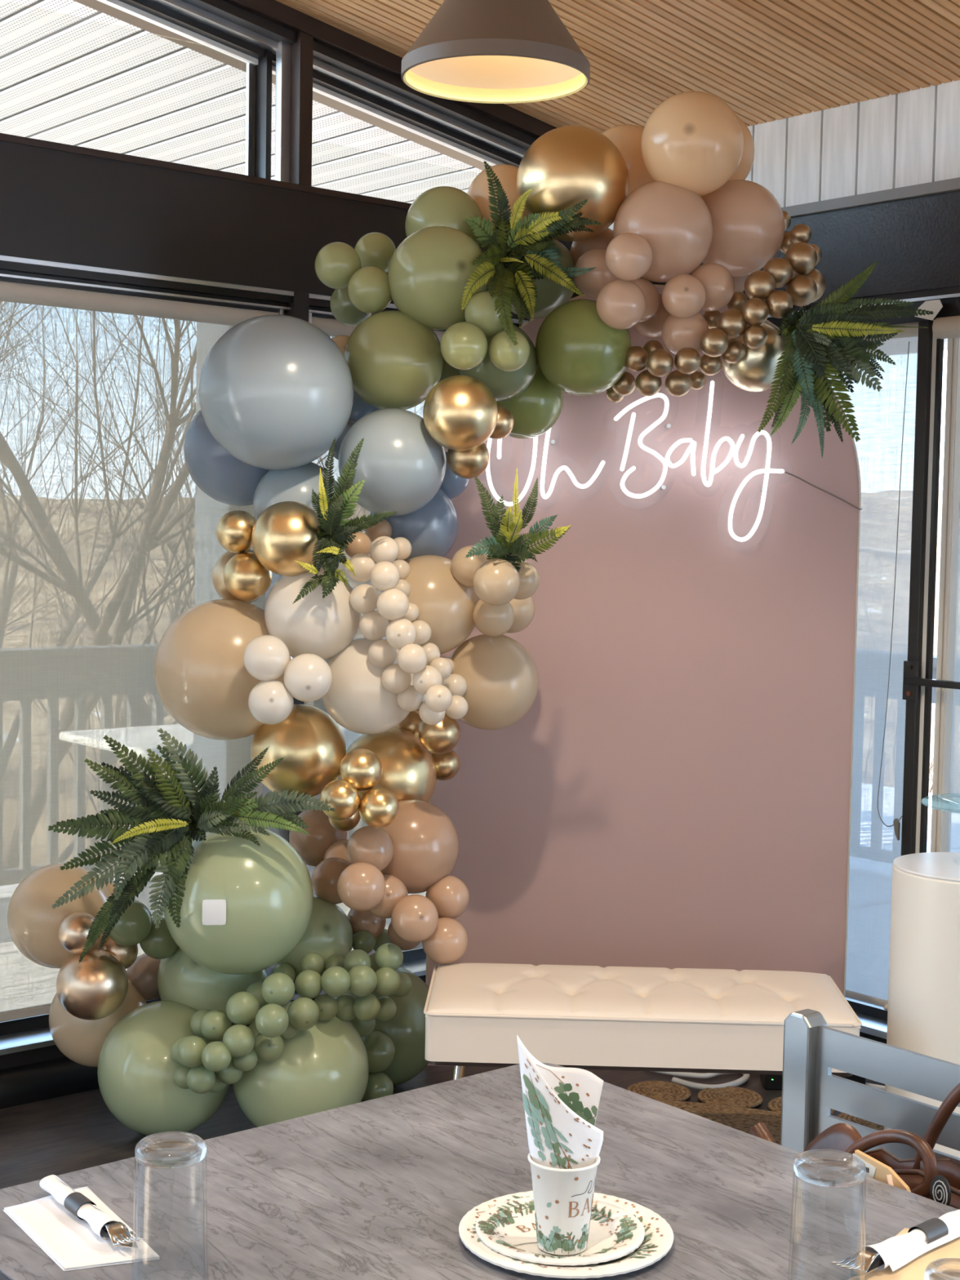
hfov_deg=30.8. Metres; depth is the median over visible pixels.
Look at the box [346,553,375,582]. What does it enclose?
balloon
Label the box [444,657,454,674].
balloon
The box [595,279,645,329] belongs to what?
balloon
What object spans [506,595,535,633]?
balloon
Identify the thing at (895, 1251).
cutlery
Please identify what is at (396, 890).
balloon
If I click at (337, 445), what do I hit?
balloon
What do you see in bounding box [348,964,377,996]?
balloon
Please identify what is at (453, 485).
balloon
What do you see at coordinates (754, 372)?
balloon
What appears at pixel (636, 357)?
balloon
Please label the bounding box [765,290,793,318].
balloon
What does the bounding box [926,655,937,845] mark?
deck railing
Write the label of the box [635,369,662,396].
balloon
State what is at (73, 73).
clerestory window
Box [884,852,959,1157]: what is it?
plinth
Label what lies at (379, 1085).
balloon
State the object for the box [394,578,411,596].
balloon
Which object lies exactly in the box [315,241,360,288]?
balloon
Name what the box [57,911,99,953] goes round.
balloon
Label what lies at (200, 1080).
balloon
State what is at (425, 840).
balloon
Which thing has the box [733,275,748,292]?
balloon
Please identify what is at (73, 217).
window frame
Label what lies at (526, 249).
fern
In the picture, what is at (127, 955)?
balloon
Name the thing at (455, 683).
balloon
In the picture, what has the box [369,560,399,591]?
balloon
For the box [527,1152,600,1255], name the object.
paper cup
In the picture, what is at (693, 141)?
balloon
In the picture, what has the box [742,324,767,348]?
balloon
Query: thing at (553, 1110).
print
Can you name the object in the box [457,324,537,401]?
balloon
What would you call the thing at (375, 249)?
balloon
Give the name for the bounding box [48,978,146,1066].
balloon
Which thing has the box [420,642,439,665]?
balloon
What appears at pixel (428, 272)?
balloon
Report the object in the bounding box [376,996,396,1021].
balloon
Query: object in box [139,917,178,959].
balloon
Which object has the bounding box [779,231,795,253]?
balloon
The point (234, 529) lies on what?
balloon
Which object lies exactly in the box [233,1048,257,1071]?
balloon
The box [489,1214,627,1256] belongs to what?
print
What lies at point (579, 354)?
balloon
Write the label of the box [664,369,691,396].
balloon
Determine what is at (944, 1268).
tumbler
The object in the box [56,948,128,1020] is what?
balloon
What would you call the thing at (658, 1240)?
paper plate
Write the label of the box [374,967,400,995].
balloon
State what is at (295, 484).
balloon
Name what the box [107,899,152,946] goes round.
balloon
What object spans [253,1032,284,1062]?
balloon
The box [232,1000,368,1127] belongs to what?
balloon
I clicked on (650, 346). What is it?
balloon
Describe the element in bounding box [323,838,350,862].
balloon
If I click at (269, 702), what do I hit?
balloon
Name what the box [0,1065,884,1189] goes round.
floor
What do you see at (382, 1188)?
dining table
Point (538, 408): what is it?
balloon
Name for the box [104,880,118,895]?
balloon
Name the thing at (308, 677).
balloon
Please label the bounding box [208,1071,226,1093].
balloon
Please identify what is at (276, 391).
balloon
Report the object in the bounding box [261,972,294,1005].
balloon
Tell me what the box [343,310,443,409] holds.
balloon
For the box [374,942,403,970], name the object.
balloon
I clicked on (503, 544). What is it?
fern
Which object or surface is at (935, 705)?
bare tree
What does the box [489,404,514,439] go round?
balloon
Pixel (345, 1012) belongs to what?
balloon
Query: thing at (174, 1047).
balloon
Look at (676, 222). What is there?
balloon
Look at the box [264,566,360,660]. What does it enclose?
balloon
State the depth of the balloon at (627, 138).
4.61 m
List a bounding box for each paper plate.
[458,1190,673,1278]
[475,1195,644,1265]
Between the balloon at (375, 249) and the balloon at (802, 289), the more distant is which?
the balloon at (375, 249)
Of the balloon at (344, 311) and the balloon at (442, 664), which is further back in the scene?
the balloon at (344, 311)
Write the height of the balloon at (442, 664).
0.058 m
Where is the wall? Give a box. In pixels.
[608,80,959,1044]
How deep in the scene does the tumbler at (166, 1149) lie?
1.76 m
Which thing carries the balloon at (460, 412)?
attached to the balloon at (402, 468)
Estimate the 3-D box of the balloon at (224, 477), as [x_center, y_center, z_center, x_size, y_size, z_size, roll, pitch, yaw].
[-0.638,-0.505,4.633,0.300,0.296,0.298,3,4,31]
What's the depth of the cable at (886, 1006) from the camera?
4.35 m
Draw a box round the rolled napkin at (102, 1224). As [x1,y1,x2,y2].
[39,1173,144,1248]
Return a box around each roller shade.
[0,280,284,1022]
[302,312,444,955]
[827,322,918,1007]
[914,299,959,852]
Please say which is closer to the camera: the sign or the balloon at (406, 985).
the balloon at (406, 985)
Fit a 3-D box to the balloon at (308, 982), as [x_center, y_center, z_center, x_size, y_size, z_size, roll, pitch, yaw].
[-0.418,0.842,4.255,0.071,0.071,0.071,4,4,39]
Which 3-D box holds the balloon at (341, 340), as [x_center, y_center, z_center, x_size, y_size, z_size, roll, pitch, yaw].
[-0.365,-0.769,4.630,0.083,0.083,0.083,0,4,-19]
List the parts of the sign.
tube letter stem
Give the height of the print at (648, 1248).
0.011 m
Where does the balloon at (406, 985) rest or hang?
attached to the balloon at (388, 1006)
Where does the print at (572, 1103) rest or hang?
attached to the paper napkin at (561, 1104)
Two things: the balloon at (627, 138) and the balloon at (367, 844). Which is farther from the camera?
the balloon at (627, 138)
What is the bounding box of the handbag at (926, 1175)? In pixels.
[748,1083,959,1209]
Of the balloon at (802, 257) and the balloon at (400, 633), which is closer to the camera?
the balloon at (400, 633)
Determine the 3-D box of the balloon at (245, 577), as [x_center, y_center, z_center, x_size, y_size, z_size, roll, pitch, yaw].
[-0.587,-0.161,4.405,0.124,0.123,0.125,3,4,31]
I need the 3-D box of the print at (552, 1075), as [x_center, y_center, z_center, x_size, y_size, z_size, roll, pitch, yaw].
[0.076,0.471,1.892,0.032,0.022,0.003,1,3,-1]
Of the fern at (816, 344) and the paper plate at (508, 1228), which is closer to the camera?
the paper plate at (508, 1228)
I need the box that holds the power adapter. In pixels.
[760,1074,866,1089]
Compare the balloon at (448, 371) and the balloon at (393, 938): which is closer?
the balloon at (393, 938)
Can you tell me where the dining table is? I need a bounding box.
[0,1062,958,1279]
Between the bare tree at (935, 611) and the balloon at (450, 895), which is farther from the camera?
the bare tree at (935, 611)
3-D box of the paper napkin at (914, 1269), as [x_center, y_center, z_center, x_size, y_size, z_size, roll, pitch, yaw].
[0.506,0.666,1.847,0.164,0.004,0.229,3,4,34]
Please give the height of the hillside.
15.457 m
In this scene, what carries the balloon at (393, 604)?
on the balloon at (400, 633)
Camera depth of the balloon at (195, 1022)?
4.24 m
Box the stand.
[921,793,959,813]
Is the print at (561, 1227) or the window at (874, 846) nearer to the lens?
the print at (561, 1227)
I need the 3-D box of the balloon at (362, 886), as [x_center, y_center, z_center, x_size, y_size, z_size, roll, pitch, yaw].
[-0.289,0.603,4.255,0.119,0.119,0.119,3,4,35]
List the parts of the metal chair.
plate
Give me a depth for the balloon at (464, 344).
4.29 m
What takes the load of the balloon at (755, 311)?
on the balloon at (754, 336)
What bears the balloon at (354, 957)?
attached to the balloon at (363, 978)
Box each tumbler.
[131,1131,208,1279]
[787,1149,866,1279]
[924,1257,959,1279]
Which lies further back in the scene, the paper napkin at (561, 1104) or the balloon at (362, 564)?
the balloon at (362, 564)
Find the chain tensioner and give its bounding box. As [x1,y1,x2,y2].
[893,817,900,839]
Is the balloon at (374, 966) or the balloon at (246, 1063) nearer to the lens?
the balloon at (246, 1063)
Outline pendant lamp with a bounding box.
[400,0,590,103]
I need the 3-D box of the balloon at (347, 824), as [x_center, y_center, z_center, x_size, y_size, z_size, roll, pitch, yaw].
[-0.343,0.443,4.405,0.082,0.082,0.082,4,5,44]
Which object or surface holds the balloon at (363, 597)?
on the balloon at (372, 625)
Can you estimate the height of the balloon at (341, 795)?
0.099 m
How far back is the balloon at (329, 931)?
4.41 m
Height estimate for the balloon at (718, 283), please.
0.124 m
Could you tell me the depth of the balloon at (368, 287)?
4.43 m
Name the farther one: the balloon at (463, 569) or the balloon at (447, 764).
the balloon at (447, 764)
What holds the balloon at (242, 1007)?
attached to the balloon at (277, 988)
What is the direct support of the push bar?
attached to the wall
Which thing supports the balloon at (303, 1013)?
attached to the balloon at (308, 982)
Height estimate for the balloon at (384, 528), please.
0.069 m
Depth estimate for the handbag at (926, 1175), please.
2.17 m
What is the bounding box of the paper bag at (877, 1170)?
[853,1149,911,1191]
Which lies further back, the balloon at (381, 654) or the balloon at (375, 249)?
the balloon at (375, 249)
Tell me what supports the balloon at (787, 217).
attached to the balloon at (748, 220)
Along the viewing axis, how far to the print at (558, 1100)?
1.86 m
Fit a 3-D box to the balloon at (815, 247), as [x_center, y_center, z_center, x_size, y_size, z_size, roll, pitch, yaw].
[0.868,-1.012,4.580,0.060,0.061,0.060,0,4,-12]
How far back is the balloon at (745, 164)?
4.62 m
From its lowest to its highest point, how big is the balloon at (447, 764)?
0.089 m
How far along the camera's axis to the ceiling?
4.81 m
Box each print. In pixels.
[471,1204,575,1269]
[472,1195,653,1265]
[472,1199,657,1263]
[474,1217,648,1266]
[486,1204,628,1256]
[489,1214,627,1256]
[512,1195,655,1266]
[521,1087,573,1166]
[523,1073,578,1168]
[524,1058,591,1168]
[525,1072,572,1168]
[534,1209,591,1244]
[535,1202,590,1252]
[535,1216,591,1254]
[535,1220,588,1251]
[536,1064,564,1084]
[537,1092,571,1168]
[537,1174,595,1243]
[551,1081,597,1125]
[557,1083,592,1124]
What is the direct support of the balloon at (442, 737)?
attached to the balloon at (409, 771)
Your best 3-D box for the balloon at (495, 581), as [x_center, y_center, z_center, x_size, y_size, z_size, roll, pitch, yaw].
[0.041,-0.144,4.327,0.118,0.118,0.118,3,4,35]
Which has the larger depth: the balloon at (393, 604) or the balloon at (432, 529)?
the balloon at (432, 529)
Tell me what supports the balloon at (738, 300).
attached to the balloon at (718, 283)
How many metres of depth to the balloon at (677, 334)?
4.46 m
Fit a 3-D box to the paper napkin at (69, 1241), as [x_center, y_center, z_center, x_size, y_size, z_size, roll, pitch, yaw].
[-0.441,0.645,1.905,0.103,0.004,0.225,-1,4,-32]
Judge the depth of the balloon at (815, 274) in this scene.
4.55 m
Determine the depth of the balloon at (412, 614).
4.40 m
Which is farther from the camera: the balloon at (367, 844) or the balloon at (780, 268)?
the balloon at (780, 268)
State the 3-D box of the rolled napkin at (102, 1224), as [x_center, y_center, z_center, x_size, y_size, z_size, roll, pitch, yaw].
[-0.427,0.631,1.919,0.035,0.021,0.230,-2,4,-37]
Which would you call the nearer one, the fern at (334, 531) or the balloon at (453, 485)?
the fern at (334, 531)
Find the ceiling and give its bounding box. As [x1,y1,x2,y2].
[275,0,959,133]
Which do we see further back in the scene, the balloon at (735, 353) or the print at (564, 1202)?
the balloon at (735, 353)
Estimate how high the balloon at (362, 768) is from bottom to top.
0.105 m
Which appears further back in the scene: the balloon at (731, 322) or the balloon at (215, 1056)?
the balloon at (731, 322)
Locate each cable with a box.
[649,1071,884,1090]
[671,1073,750,1089]
[884,1004,888,1010]
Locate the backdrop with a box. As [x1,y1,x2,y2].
[426,284,861,1066]
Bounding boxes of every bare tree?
[928,575,937,792]
[928,611,937,787]
[928,705,935,793]
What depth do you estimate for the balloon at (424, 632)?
4.38 m
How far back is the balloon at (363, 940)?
4.51 m
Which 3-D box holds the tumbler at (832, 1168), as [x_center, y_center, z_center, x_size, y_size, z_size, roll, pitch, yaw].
[0.350,0.597,1.754,0.077,0.150,0.077,-2,5,-40]
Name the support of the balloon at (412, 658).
attached to the balloon at (429, 676)
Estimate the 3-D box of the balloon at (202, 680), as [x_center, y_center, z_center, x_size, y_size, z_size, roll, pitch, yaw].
[-0.655,0.076,4.486,0.364,0.364,0.363,4,4,36]
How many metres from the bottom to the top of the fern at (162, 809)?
0.565 m
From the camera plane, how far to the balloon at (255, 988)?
4.31 m
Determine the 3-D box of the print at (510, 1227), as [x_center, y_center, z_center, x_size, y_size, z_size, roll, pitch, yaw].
[0.085,0.647,1.909,0.145,0.010,0.146,-2,5,-40]
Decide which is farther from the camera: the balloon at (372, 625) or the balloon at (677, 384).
the balloon at (677, 384)
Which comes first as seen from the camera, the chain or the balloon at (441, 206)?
the balloon at (441, 206)
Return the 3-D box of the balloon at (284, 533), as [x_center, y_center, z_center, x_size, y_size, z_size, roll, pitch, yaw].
[-0.474,-0.252,4.330,0.187,0.187,0.187,0,4,-20]
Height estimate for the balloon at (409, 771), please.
0.254 m
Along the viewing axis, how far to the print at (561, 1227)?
1.85 m
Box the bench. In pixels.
[423,963,862,1079]
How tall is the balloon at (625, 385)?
0.064 m
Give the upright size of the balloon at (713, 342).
0.073 m
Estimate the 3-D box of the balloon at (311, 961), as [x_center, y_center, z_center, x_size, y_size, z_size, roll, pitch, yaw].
[-0.422,0.819,4.388,0.061,0.061,0.061,3,4,35]
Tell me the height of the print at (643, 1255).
0.011 m
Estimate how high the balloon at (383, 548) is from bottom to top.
0.072 m
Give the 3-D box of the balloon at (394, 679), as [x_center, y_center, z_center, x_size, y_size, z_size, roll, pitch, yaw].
[-0.207,0.096,4.307,0.074,0.074,0.074,3,4,32]
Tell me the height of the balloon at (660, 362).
0.071 m
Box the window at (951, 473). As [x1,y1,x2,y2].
[930,337,959,852]
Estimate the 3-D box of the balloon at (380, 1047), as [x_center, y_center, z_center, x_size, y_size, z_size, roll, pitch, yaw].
[-0.276,1.078,4.555,0.109,0.109,0.109,2,4,10]
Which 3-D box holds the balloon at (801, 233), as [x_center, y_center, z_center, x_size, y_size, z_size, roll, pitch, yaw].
[0.844,-1.067,4.579,0.055,0.055,0.055,0,4,-12]
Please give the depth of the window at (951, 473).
4.88 m
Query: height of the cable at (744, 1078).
0.018 m
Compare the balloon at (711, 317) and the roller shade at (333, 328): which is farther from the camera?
the roller shade at (333, 328)
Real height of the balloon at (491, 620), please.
0.107 m
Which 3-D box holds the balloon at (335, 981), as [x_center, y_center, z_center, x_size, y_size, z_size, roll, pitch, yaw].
[-0.351,0.832,4.242,0.073,0.073,0.073,0,4,-20]
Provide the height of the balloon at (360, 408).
0.151 m
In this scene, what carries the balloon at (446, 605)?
attached to the balloon at (501, 676)
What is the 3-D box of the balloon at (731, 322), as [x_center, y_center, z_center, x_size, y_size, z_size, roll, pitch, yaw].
[0.643,-0.805,4.440,0.076,0.077,0.077,4,5,40]
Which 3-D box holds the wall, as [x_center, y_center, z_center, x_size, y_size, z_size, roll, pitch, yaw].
[2.906,-0.043,3.063,0.230,2.860,8.150,-2,5,-40]
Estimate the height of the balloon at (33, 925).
0.267 m
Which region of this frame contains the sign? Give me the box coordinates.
[485,380,862,551]
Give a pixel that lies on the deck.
(929, 822)
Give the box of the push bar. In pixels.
[902,660,959,701]
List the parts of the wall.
sill frame, sill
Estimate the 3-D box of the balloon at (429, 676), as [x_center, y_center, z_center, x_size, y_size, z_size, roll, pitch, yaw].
[-0.129,0.099,4.275,0.074,0.074,0.074,0,4,-19]
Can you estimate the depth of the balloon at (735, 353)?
4.47 m
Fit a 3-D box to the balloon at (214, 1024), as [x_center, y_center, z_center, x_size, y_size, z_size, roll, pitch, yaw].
[-0.637,0.931,4.202,0.075,0.075,0.075,3,4,34]
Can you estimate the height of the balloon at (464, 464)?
0.109 m
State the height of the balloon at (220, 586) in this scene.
0.148 m
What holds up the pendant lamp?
hanging from the ceiling
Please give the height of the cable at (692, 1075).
0.016 m
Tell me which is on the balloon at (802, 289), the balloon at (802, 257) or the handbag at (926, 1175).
the balloon at (802, 257)
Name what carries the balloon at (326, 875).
on the balloon at (329, 931)
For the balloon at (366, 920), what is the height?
0.104 m
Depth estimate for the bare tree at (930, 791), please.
21.89 m
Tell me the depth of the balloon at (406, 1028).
4.66 m
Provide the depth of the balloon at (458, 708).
4.38 m
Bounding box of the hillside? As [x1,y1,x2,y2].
[928,489,942,792]
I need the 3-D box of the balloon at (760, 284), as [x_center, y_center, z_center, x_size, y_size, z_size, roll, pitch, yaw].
[0.714,-0.902,4.442,0.079,0.080,0.079,1,3,-8]
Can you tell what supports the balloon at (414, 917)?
attached to the balloon at (448, 943)
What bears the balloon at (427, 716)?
attached to the balloon at (410, 700)
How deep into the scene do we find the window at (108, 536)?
4.74 m
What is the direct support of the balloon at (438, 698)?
attached to the balloon at (429, 676)
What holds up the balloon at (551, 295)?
attached to the balloon at (566, 166)
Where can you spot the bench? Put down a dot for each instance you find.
(584, 1017)
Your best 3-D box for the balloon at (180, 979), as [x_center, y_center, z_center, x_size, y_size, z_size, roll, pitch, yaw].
[-0.691,0.873,4.499,0.282,0.283,0.287,0,4,-13]
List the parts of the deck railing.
fascia rail, rail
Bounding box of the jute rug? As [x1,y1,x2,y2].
[609,1080,884,1145]
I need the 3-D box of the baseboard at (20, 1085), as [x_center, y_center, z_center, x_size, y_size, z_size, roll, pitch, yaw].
[-2.547,1.221,3.481,7.710,0.090,0.050,-2,5,-40]
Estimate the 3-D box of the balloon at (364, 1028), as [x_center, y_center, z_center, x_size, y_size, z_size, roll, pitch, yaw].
[-0.304,0.985,4.480,0.071,0.071,0.071,3,4,31]
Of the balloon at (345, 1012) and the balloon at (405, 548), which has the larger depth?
the balloon at (405, 548)
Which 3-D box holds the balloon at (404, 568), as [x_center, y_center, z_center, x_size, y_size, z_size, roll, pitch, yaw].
[-0.205,-0.178,4.464,0.056,0.056,0.056,0,4,-14]
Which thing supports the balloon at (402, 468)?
attached to the balloon at (432, 529)
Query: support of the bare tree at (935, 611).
on the hillside
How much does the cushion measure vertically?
0.036 m
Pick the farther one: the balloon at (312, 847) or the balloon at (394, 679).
the balloon at (312, 847)
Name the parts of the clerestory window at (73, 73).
panel, panel, panel, panel, panel, panel, panel, panel, panel, panel, panel, panel, panel, panel, panel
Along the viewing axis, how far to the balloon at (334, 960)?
4.38 m
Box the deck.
[926,792,932,852]
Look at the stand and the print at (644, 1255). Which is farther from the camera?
the stand
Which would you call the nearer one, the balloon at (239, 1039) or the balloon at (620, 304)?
the balloon at (239, 1039)
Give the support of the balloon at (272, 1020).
attached to the balloon at (277, 988)
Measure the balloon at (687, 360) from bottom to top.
0.068 m
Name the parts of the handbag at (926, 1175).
handle, handle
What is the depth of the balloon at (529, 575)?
4.37 m
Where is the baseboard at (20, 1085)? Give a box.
[0,1022,251,1109]
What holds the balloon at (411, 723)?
attached to the balloon at (409, 771)
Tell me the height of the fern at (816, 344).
0.503 m
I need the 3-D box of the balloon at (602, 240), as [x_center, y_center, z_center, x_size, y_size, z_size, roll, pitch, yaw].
[0.320,-1.047,4.730,0.152,0.151,0.153,0,4,-15]
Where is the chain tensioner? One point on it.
(896, 824)
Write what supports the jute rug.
on the floor
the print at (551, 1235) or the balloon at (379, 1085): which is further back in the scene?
the balloon at (379, 1085)
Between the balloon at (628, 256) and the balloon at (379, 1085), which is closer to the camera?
the balloon at (628, 256)
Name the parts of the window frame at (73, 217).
sill, sill frame, head trim, head trim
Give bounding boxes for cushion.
[425,963,861,1028]
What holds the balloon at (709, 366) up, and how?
attached to the balloon at (735, 353)
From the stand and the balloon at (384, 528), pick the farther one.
the balloon at (384, 528)
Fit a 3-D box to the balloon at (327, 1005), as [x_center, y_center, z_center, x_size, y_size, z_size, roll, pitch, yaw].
[-0.381,0.903,4.278,0.065,0.065,0.065,0,4,-23]
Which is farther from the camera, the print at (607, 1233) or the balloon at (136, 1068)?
the balloon at (136, 1068)
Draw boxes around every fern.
[47,728,335,964]
[292,437,397,604]
[461,160,602,345]
[465,467,571,571]
[757,260,933,457]
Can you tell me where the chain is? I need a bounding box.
[877,341,909,826]
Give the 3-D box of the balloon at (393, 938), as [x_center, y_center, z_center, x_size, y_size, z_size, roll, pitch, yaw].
[-0.195,0.764,4.555,0.094,0.094,0.094,4,4,36]
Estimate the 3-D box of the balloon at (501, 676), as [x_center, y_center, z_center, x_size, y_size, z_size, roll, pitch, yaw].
[0.028,0.110,4.590,0.256,0.254,0.257,0,4,-16]
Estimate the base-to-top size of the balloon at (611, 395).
0.050 m
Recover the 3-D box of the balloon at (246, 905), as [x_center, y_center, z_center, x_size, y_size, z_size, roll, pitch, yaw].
[-0.595,0.637,4.288,0.368,0.368,0.369,3,4,33]
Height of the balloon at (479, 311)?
0.113 m
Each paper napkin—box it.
[3,1186,159,1271]
[516,1035,603,1168]
[848,1227,959,1279]
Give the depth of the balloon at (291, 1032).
4.20 m
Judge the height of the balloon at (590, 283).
0.131 m
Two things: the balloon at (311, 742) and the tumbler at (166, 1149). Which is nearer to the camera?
the tumbler at (166, 1149)
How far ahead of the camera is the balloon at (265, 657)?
4.21 m
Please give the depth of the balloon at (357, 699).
4.34 m
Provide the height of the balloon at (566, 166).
0.292 m
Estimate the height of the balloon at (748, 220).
0.252 m
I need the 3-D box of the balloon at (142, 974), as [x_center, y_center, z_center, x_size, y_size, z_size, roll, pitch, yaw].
[-0.871,0.887,4.585,0.123,0.122,0.124,4,4,39]
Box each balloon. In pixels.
[7,862,111,968]
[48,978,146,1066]
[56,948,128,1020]
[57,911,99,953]
[97,1000,230,1135]
[98,935,137,968]
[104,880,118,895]
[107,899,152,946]
[126,953,160,999]
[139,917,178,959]
[154,599,293,740]
[156,946,266,1026]
[163,823,313,974]
[170,1035,187,1066]
[173,1065,191,1088]
[176,1035,206,1067]
[183,409,269,506]
[186,1063,215,1093]
[190,1008,210,1037]
[198,314,353,470]
[200,1009,231,1041]
[201,1041,231,1071]
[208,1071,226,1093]
[212,549,259,603]
[215,1056,243,1084]
[216,510,256,553]
[222,1024,255,1057]
[223,551,272,600]
[226,991,259,1025]
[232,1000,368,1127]
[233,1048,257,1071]
[243,635,289,680]
[245,982,268,1008]
[248,680,293,724]
[250,704,346,799]
[251,501,319,576]
[253,462,338,519]
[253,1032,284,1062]
[255,1003,288,1037]
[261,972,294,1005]
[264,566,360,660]
[271,963,295,982]
[276,896,353,978]
[280,1022,297,1039]
[283,653,332,702]
[287,997,319,1030]
[288,808,349,866]
[294,969,322,999]
[300,952,324,973]
[311,857,351,903]
[313,994,337,1021]
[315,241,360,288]
[320,779,360,820]
[320,965,351,996]
[321,637,413,734]
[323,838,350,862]
[324,954,344,970]
[328,418,357,459]
[328,809,360,831]
[329,287,371,326]
[332,334,349,355]
[333,966,429,1086]
[335,994,355,1021]
[337,408,446,516]
[337,862,386,911]
[339,727,436,802]
[339,748,382,791]
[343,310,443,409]
[343,532,371,557]
[343,949,371,972]
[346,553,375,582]
[346,826,394,871]
[346,908,386,938]
[347,266,391,313]
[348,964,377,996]
[349,391,381,420]
[349,583,379,613]
[349,1016,375,1036]
[352,929,375,953]
[352,993,380,1021]
[354,231,395,272]
[358,787,399,827]
[359,610,389,640]
[360,1030,395,1073]
[362,1071,393,1101]
[365,519,391,542]
[368,639,396,668]
[368,874,408,918]
[369,488,457,560]
[369,536,398,563]
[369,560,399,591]
[369,953,379,972]
[373,928,391,951]
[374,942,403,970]
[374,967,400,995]
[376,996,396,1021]
[377,587,408,620]
[380,555,479,653]
[380,799,458,893]
[381,663,411,693]
[385,617,416,648]
[387,226,488,329]
[387,922,420,950]
[391,559,410,579]
[391,894,438,942]
[392,972,412,997]
[393,537,412,559]
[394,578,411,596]
[395,708,422,737]
[396,684,423,711]
[397,643,427,673]
[402,602,419,622]
[404,186,482,245]
[412,620,431,644]
[412,665,442,695]
[418,700,445,724]
[418,713,460,754]
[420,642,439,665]
[422,375,497,451]
[422,917,467,964]
[424,684,452,712]
[425,875,469,919]
[429,657,452,679]
[431,749,459,780]
[439,357,459,381]
[440,321,488,369]
[440,452,469,498]
[442,634,538,729]
[442,673,466,696]
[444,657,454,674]
[445,694,467,719]
[446,443,489,478]
[450,545,489,586]
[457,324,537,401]
[464,290,506,336]
[467,164,528,231]
[472,558,519,605]
[472,599,514,636]
[488,330,529,371]
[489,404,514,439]
[496,362,563,439]
[497,237,576,319]
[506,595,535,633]
[511,560,539,599]
[515,125,628,241]
[535,298,631,395]
[569,227,613,263]
[573,248,618,298]
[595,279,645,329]
[601,124,653,195]
[604,232,653,280]
[605,386,623,402]
[612,371,635,395]
[613,180,713,282]
[625,346,648,371]
[631,278,659,322]
[634,293,670,337]
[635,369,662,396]
[640,91,743,195]
[643,340,663,355]
[645,348,673,377]
[661,312,708,355]
[662,273,706,318]
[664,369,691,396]
[674,346,701,373]
[688,371,706,389]
[690,262,734,311]
[699,328,728,357]
[699,354,722,375]
[700,115,754,196]
[701,179,784,276]
[702,310,720,328]
[716,308,746,339]
[720,322,786,391]
[721,338,745,363]
[726,291,748,311]
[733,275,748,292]
[741,297,768,324]
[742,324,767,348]
[743,270,775,301]
[763,257,792,288]
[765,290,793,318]
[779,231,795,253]
[782,209,791,231]
[784,242,817,275]
[785,274,817,306]
[790,223,811,243]
[792,268,825,302]
[808,243,822,265]
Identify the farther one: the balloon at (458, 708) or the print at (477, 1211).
the balloon at (458, 708)
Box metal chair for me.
[780,1008,959,1163]
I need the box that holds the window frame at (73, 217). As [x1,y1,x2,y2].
[0,0,583,1069]
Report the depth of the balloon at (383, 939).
4.60 m
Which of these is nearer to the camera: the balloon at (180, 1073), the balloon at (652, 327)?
the balloon at (180, 1073)
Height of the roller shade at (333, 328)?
1.965 m
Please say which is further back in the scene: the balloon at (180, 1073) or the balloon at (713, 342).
the balloon at (713, 342)
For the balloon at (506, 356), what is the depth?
4.32 m
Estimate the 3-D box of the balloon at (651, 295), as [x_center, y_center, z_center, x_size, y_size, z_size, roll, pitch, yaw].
[0.409,-0.882,4.518,0.114,0.114,0.114,0,4,-21]
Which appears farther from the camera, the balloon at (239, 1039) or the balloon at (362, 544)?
the balloon at (362, 544)
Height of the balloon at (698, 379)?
0.049 m
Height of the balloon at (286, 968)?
0.061 m
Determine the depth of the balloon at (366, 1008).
4.29 m

